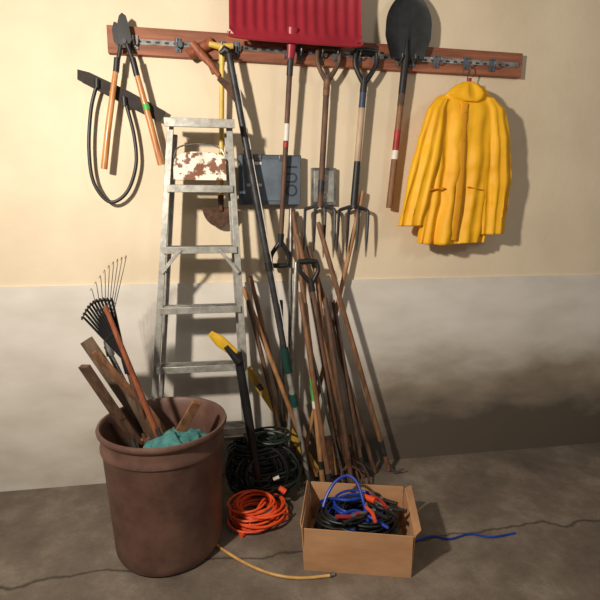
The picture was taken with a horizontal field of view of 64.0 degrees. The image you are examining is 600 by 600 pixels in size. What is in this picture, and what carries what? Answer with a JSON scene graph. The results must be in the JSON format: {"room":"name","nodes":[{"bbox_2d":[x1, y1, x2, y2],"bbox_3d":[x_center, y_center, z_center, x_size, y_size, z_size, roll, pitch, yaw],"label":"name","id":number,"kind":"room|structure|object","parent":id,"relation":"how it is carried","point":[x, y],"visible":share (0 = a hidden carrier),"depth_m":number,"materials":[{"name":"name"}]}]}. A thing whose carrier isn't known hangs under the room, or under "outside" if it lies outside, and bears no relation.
{"room":"garage","nodes":[
{"label":"garage","id":0,"kind":"room"},
{"bbox_2d":[288,208,292,455],"bbox_3d":[-0.057,0.261,2.698,0.045,1.530,0.065,-2,10,-9],"label":"metal pole","id":1,"kind":"object","parent":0,"point":[290,273],"depth_m":2.64,"materials":[{"name":"grey metal"}]},
{"bbox_2d":[0,0,599,286],"bbox_3d":[0.068,-0.579,2.706,7.000,3.200,0.118,-2,10,-9],"label":"wall","id":2,"kind":"structure","parent":0,"point":[56,229],"depth_m":2.57,"materials":[{"name":"paint"}]},
{"bbox_2d":[77,69,165,203],"bbox_3d":[-0.878,-0.807,2.412,0.409,0.638,0.059,-2,10,-9],"label":"saw","id":3,"kind":"object","parent":2,"relation":"attached to","point":[127,98],"visible":1,"depth_m":2.38,"materials":[{"name":"metal"}]},
{"bbox_2d":[0,274,599,491],"bbox_3d":[0.078,0.449,2.822,7.000,1.136,0.012,-2,10,-9],"label":"wall","id":4,"kind":"structure","parent":2,"relation":"attached to","point":[453,365],"depth_m":2.84,"materials":[{"name":"white paint"}]},
{"bbox_2d":[106,25,522,78],"bbox_3d":[0.151,-1.283,2.486,2.196,0.148,0.096,-2,10,-9],"label":"rail","id":5,"kind":"object","parent":2,"relation":"attached to","point":[146,42],"visible":0.74,"depth_m":2.49,"materials":[{"name":"brown wood"}]},
{"bbox_2d":[101,13,163,169],"bbox_3d":[-0.838,-1.008,2.342,0.308,0.723,0.043,-2,10,-9],"label":"pruning shears","id":6,"kind":"object","parent":5,"relation":"hanging from","point":[121,33],"visible":1,"depth_m":2.33,"materials":[{"name":"orange wood"}]},
{"bbox_2d":[186,37,213,74],"bbox_3d":[-0.494,-1.217,2.389,0.146,0.174,0.052,-2,10,-9],"label":"mallet","id":7,"kind":"object","parent":5,"relation":"hanging from","point":[204,44],"visible":0.52,"depth_m":2.36,"materials":[{"name":"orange wood"}]},
{"bbox_2d":[189,40,234,101],"bbox_3d":[-0.408,-1.056,2.395,0.268,0.431,0.033,-2,10,-9],"label":"hand sickle","id":8,"kind":"object","parent":5,"relation":"hanging from","point":[195,47],"visible":0.89,"depth_m":2.36,"materials":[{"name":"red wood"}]},
{"bbox_2d":[202,41,237,226],"bbox_3d":[-0.419,-0.829,2.451,0.184,0.906,0.049,-2,10,-9],"label":"half-moon edger","id":9,"kind":"object","parent":5,"relation":"hanging from","point":[218,216],"visible":0.82,"depth_m":2.49,"materials":[{"name":"metal"}]},
{"bbox_2d":[227,0,363,268],"bbox_3d":[-0.023,-0.917,2.444,0.675,1.526,0.122,-2,10,-9],"label":"snow shovel","id":10,"kind":"object","parent":5,"relation":"hanging from","point":[336,23],"visible":0.98,"depth_m":2.37,"materials":[{"name":"red plastic"}]},
{"bbox_2d":[303,45,341,251],"bbox_3d":[0.114,-0.786,2.546,0.202,1.054,0.045,-2,10,-9],"label":"fork","id":11,"kind":"object","parent":5,"relation":"hanging from","point":[326,78],"visible":0.97,"depth_m":2.54,"materials":[{"name":"brown wood"}]},
{"bbox_2d":[336,47,378,250],"bbox_3d":[0.304,-0.791,2.577,0.219,1.054,0.048,-2,10,-9],"label":"fork","id":12,"kind":"object","parent":5,"relation":"hanging from","point":[363,81],"visible":1,"depth_m":2.56,"materials":[{"name":"metal"}]},
{"bbox_2d":[385,0,431,207],"bbox_3d":[0.562,-1.055,2.578,0.250,1.104,0.053,-2,10,-9],"label":"shovel","id":13,"kind":"object","parent":5,"relation":"hanging from","point":[408,22],"visible":0.99,"depth_m":2.52,"materials":[{"name":"black metal"}]},
{"bbox_2d":[398,65,511,244],"bbox_3d":[0.848,-0.782,2.613,0.651,0.960,0.162,-2,10,-9],"label":"raincoat","id":14,"kind":"object","parent":5,"relation":"hanging from","point":[459,180],"visible":1,"depth_m":2.58,"materials":[{"name":"plastic"}]},
{"bbox_2d":[311,168,335,204],"bbox_3d":[0.128,-0.621,2.626,0.136,0.197,0.041,-2,10,-9],"label":"electrical outlet","id":15,"kind":"object","parent":2,"relation":"attached to","point":[329,198],"visible":0.63,"depth_m":2.61,"materials":[{"name":"metal"}]},
{"bbox_2d":[0,443,599,599],"bbox_3d":[0.382,1.390,1.042,7.000,0.100,4.130,-2,10,-9],"label":"floor","id":16,"kind":"structure","parent":0,"point":[57,543],"depth_m":2.20,"materials":[{"name":"concrete"}]},
{"bbox_2d":[95,396,226,576],"bbox_3d":[-0.606,0.828,2.176,0.558,0.606,0.558,-2,10,-9],"label":"trash can","id":17,"kind":"object","parent":16,"relation":"on","point":[165,503],"visible":0.93,"depth_m":1.98,"materials":[{"name":"plastic"}]},
{"bbox_2d":[90,255,126,379],"bbox_3d":[-0.739,0.361,2.220,0.413,1.129,0.084,2,10,11],"label":"rake","id":18,"kind":"object","parent":17,"relation":"in","point":[110,353],"visible":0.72,"depth_m":2.20,"materials":[{"name":"metal"}]},
{"bbox_2d":[78,364,142,447],"bbox_3d":[-0.766,0.593,2.150,0.366,0.702,0.063,-8,13,-37],"label":"plank","id":19,"kind":"object","parent":17,"relation":"in","point":[86,370],"visible":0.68,"depth_m":2.06,"materials":[{"name":"brown wood"}]},
{"bbox_2d":[81,297,151,439],"bbox_3d":[-0.778,0.456,2.152,0.318,0.959,0.063,-4,11,-20],"label":"rake","id":20,"kind":"object","parent":17,"relation":"in","point":[102,327],"visible":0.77,"depth_m":2.08,"materials":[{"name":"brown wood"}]},
{"bbox_2d":[80,337,154,438],"bbox_3d":[-0.743,0.549,2.224,0.516,0.786,0.056,0,10,2],"label":"plank","id":21,"kind":"object","parent":17,"relation":"in","point":[89,345],"visible":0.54,"depth_m":2.19,"materials":[{"name":"brown wood"}]},
{"bbox_2d":[90,350,167,433],"bbox_3d":[-0.682,0.569,2.212,0.489,0.733,0.065,-2,10,-9],"label":"wooden plank","id":22,"kind":"object","parent":17,"relation":"in","point":[97,355],"depth_m":2.14,"materials":[{"name":"brown wood"}]},
{"bbox_2d":[103,305,157,437],"bbox_3d":[-0.671,0.481,2.107,0.324,0.930,0.077,-2,10,-9],"label":"wooden stake","id":23,"kind":"object","parent":17,"relation":"in","point":[151,420],"depth_m":2.07,"materials":[{"name":"brown wood"}]},
{"bbox_2d":[130,427,175,447],"bbox_3d":[-0.604,0.668,2.150,0.470,0.218,0.470,-2,10,-9],"label":"debris","id":24,"kind":"object","parent":17,"relation":"in","point":[144,439],"visible":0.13,"depth_m":2.11,"materials":[{"name":"brown wood"}]},
{"bbox_2d":[143,428,206,447],"bbox_3d":[-0.533,0.616,2.071,0.280,0.114,0.187,-2,10,-9],"label":"rag","id":25,"kind":"object","parent":17,"relation":"in","point":[171,437],"visible":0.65,"depth_m":2.04,"materials":[{"name":"fabric"}]},
{"bbox_2d":[176,400,200,431],"bbox_3d":[-0.597,0.678,2.208,0.362,0.520,0.040,5,11,26],"label":"plank","id":26,"kind":"object","parent":17,"relation":"in","point":[194,405],"visible":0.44,"depth_m":2.12,"materials":[{"name":"brown wood"}]},
{"bbox_2d":[151,117,254,501],"bbox_3d":[-0.531,0.104,2.443,0.584,1.951,0.247,-2,10,-9],"label":"step ladder","id":27,"kind":"object","parent":16,"relation":"on","point":[169,188],"visible":0.73,"depth_m":2.38,"materials":[{"name":"grey metal"}]},
{"bbox_2d":[172,143,225,180],"bbox_3d":[-0.488,-0.673,2.338,0.258,0.177,0.046,-2,10,-9],"label":"bucket","id":28,"kind":"object","parent":27,"relation":"on","point":[187,165],"visible":1,"depth_m":2.33,"materials":[{"name":"metal"}]},
{"bbox_2d":[208,331,263,490],"bbox_3d":[-0.303,0.606,2.394,0.270,0.939,0.065,-4,11,-21],"label":"brush","id":29,"kind":"object","parent":16,"relation":"on","point":[219,341],"visible":0.86,"depth_m":2.37,"materials":[{"name":"black plastic"}]},
{"bbox_2d":[227,489,288,537],"bbox_3d":[-0.212,1.040,2.400,0.305,0.127,0.290,-2,10,-9],"label":"extension cord","id":30,"kind":"object","parent":16,"relation":"on","point":[241,501],"visible":0.99,"depth_m":2.34,"materials":[{"name":"orange rubber"}]},
{"bbox_2d":[225,426,300,497],"bbox_3d":[-0.198,0.868,2.572,0.403,0.339,0.312,-2,10,-9],"label":"extension cord","id":31,"kind":"object","parent":16,"relation":"on","point":[275,463],"visible":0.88,"depth_m":2.51,"materials":[{"name":"black rubber"}]},
{"bbox_2d":[219,45,310,480],"bbox_3d":[-0.167,-0.105,2.534,0.462,2.308,0.046,1,10,4],"label":"pole pruner","id":32,"kind":"object","parent":16,"relation":"on","point":[284,351],"visible":0.98,"depth_m":2.49,"materials":[{"name":"metal"}]},
{"bbox_2d":[246,300,289,477],"bbox_3d":[-0.158,0.515,2.630,0.252,1.057,0.025,-2,10,-11],"label":"handle","id":33,"kind":"object","parent":16,"relation":"on","point":[248,302],"visible":0.83,"depth_m":2.58,"materials":[{"name":"brown wood"}]},
{"bbox_2d":[237,154,300,204],"bbox_3d":[-0.163,-0.638,2.559,0.334,0.257,0.076,-2,10,-9],"label":"sign","id":34,"kind":"object","parent":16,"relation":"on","point":[268,168],"visible":0.94,"depth_m":2.53,"materials":[{"name":"grey metal"}]},
{"bbox_2d":[216,544,334,579],"bbox_3d":[-0.147,1.147,2.087,0.601,0.019,0.105,4,11,20],"label":"garden hose","id":35,"kind":"object","parent":16,"relation":"on","point":[332,574],"visible":0.91,"depth_m":2.02,"materials":[{"name":"rubber"}]},
{"bbox_2d":[248,276,304,474],"bbox_3d":[-0.109,0.444,2.695,0.339,1.173,0.032,-1,10,-5],"label":"handle","id":36,"kind":"object","parent":16,"relation":"on","point":[250,278],"visible":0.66,"depth_m":2.63,"materials":[{"name":"brown wood"}]},
{"bbox_2d":[243,286,317,476],"bbox_3d":[-0.103,0.476,2.662,0.418,1.122,0.027,-1,10,-7],"label":"handle","id":37,"kind":"object","parent":16,"relation":"on","point":[245,293],"visible":0.64,"depth_m":2.64,"materials":[{"name":"brown wood"}]},
{"bbox_2d":[279,300,284,437],"bbox_3d":[-0.101,0.513,2.685,0.024,1.038,0.042,-2,10,-9],"label":"metal pole","id":38,"kind":"object","parent":16,"relation":"on","point":[281,301],"visible":0.46,"depth_m":2.67,"materials":[{"name":"metal"}]},
{"bbox_2d":[248,366,318,472],"bbox_3d":[-0.096,0.691,2.735,0.438,0.653,0.032,0,10,0],"label":"spirit level","id":39,"kind":"object","parent":16,"relation":"on","point":[252,376],"visible":0.69,"depth_m":2.70,"materials":[{"name":"yellow paint"}]},
{"bbox_2d":[287,262,296,455],"bbox_3d":[-0.049,0.410,2.684,0.093,1.243,0.021,-10,14,-44],"label":"metal pole","id":40,"kind":"object","parent":16,"relation":"on","point":[295,263],"visible":0.67,"depth_m":2.65,"materials":[{"name":"metal"}]},
{"bbox_2d":[298,292,332,481],"bbox_3d":[0.102,0.508,2.532,0.251,1.100,0.059,4,11,20],"label":"handle","id":41,"kind":"object","parent":16,"relation":"on","point":[300,294],"visible":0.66,"depth_m":2.53,"materials":[{"name":"brown wood"}]},
{"bbox_2d":[291,212,340,480],"bbox_3d":[0.080,0.286,2.612,0.317,1.509,0.133,4,11,21],"label":"hoe","id":42,"kind":"object","parent":16,"relation":"on","point":[293,215],"visible":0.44,"depth_m":2.61,"materials":[{"name":"brown wood"}]},
{"bbox_2d":[301,303,344,490],"bbox_3d":[0.125,0.527,2.611,0.250,1.032,0.107,-2,10,-9],"label":"rake","id":43,"kind":"object","parent":16,"relation":"on","point":[318,443],"visible":0.43,"depth_m":2.63,"materials":[{"name":"brown wood"}]},
{"bbox_2d":[297,258,355,478],"bbox_3d":[0.151,0.404,2.646,0.338,1.264,0.059,1,10,6],"label":"shovel","id":44,"kind":"object","parent":16,"relation":"on","point":[339,438],"visible":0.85,"depth_m":2.65,"materials":[{"name":"brown wood"}]},
{"bbox_2d":[314,268,339,474],"bbox_3d":[0.153,0.428,2.673,0.173,1.210,0.026,6,12,30],"label":"handle","id":45,"kind":"object","parent":16,"relation":"on","point":[317,282],"visible":0.45,"depth_m":2.63,"materials":[{"name":"brown wood"}]},
{"bbox_2d":[312,349,345,482],"bbox_3d":[0.144,0.602,2.671,0.250,0.876,0.019,4,11,20],"label":"metal pole","id":46,"kind":"object","parent":16,"relation":"on","point":[314,361],"visible":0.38,"depth_m":2.67,"materials":[{"name":"metal"}]},
{"bbox_2d":[301,191,364,474],"bbox_3d":[0.172,0.209,2.724,0.388,1.626,0.026,-4,11,-19],"label":"handle","id":47,"kind":"object","parent":16,"relation":"on","point":[353,233],"visible":0.66,"depth_m":2.68,"materials":[{"name":"brown wood"}]},
{"bbox_2d":[295,234,371,483],"bbox_3d":[0.188,0.344,2.613,0.435,1.396,0.111,1,10,5],"label":"cultivator","id":48,"kind":"object","parent":16,"relation":"on","point":[297,236],"visible":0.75,"depth_m":2.65,"materials":[{"name":"brown wood"}]},
{"bbox_2d":[306,246,376,472],"bbox_3d":[0.244,0.360,2.723,0.418,1.330,0.026,1,10,3],"label":"handle","id":49,"kind":"object","parent":16,"relation":"on","point":[310,254],"visible":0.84,"depth_m":2.75,"materials":[{"name":"brown wood"}]},
{"bbox_2d":[323,298,364,483],"bbox_3d":[0.236,0.522,2.589,0.281,1.052,0.126,4,11,22],"label":"cultivator","id":50,"kind":"object","parent":16,"relation":"on","point":[349,466],"visible":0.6,"depth_m":2.63,"materials":[{"name":"brown wood"}]},
{"bbox_2d":[331,300,373,476],"bbox_3d":[0.298,0.513,2.715,0.265,1.029,0.051,3,10,15],"label":"garden hoe","id":51,"kind":"object","parent":16,"relation":"on","point":[360,456],"visible":0.87,"depth_m":2.72,"materials":[{"name":"brown wood"}]},
{"bbox_2d":[316,222,403,472],"bbox_3d":[0.346,0.300,2.698,0.521,1.463,0.059,0,10,-3],"label":"hoe","id":52,"kind":"object","parent":16,"relation":"on","point":[389,467],"visible":1,"depth_m":2.68,"materials":[{"name":"brown wood"}]},
{"bbox_2d":[300,480,420,577],"bbox_3d":[0.268,1.025,2.195,0.505,0.218,0.384,1,10,6],"label":"cardboard box","id":53,"kind":"object","parent":16,"relation":"on","point":[324,550],"visible":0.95,"depth_m":2.03,"materials":[{"name":"brown cardboard"}]},
{"bbox_2d":[313,489,400,534],"bbox_3d":[0.260,1.012,2.196,0.396,0.194,0.294,3,11,19],"label":"tangled cables","id":54,"kind":"object","parent":53,"relation":"in","point":[332,508],"visible":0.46,"depth_m":2.14,"materials":[{"name":"black rubber"}]},
{"bbox_2d":[335,511,367,525],"bbox_3d":[0.231,0.936,2.072,0.149,0.030,0.075,-5,11,-28],"label":"clamp","id":55,"kind":"object","parent":54,"relation":"on","point":[352,517],"visible":1,"depth_m":2.06,"materials":[{"name":"black plastic"}]},
{"bbox_2d":[320,474,388,529],"bbox_3d":[0.229,0.909,2.154,0.265,0.153,0.294,-2,10,-9],"label":"jumper cable","id":56,"kind":"object","parent":54,"relation":"on","point":[326,498],"visible":0.8,"depth_m":2.19,"materials":[{"name":"blue rubber"}]},
{"bbox_2d":[365,502,388,522],"bbox_3d":[0.333,0.926,2.103,0.076,0.030,0.152,-2,10,-9],"label":"clamp","id":57,"kind":"object","parent":54,"relation":"on","point":[373,511],"visible":1,"depth_m":2.08,"materials":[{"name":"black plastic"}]},
{"bbox_2d":[363,493,391,510],"bbox_3d":[0.347,0.910,2.160,0.030,0.032,0.151,-9,14,-43],"label":"clamp","id":58,"kind":"object","parent":54,"relation":"on","point":[371,499],"visible":0.86,"depth_m":2.17,"materials":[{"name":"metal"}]},
{"bbox_2d":[370,491,397,508],"bbox_3d":[0.371,0.906,2.186,0.075,0.030,0.149,-6,12,-30],"label":"clamp","id":59,"kind":"object","parent":54,"relation":"on","point":[381,499],"visible":0.93,"depth_m":2.17,"materials":[{"name":"black plastic"}]},
{"bbox_2d":[372,502,404,517],"bbox_3d":[0.384,0.922,2.126,0.149,0.030,0.075,9,13,42],"label":"clamp","id":60,"kind":"object","parent":54,"relation":"on","point":[375,504],"visible":0.92,"depth_m":2.11,"materials":[{"name":"black plastic"}]},
{"bbox_2d":[415,532,515,542],"bbox_3d":[0.767,1.117,2.269,0.524,0.021,0.052,-1,10,-7],"label":"extension cord","id":61,"kind":"object","parent":16,"relation":"on","point":[512,533],"visible":0.92,"depth_m":2.27,"materials":[{"name":"blue plastic"}]}
]}

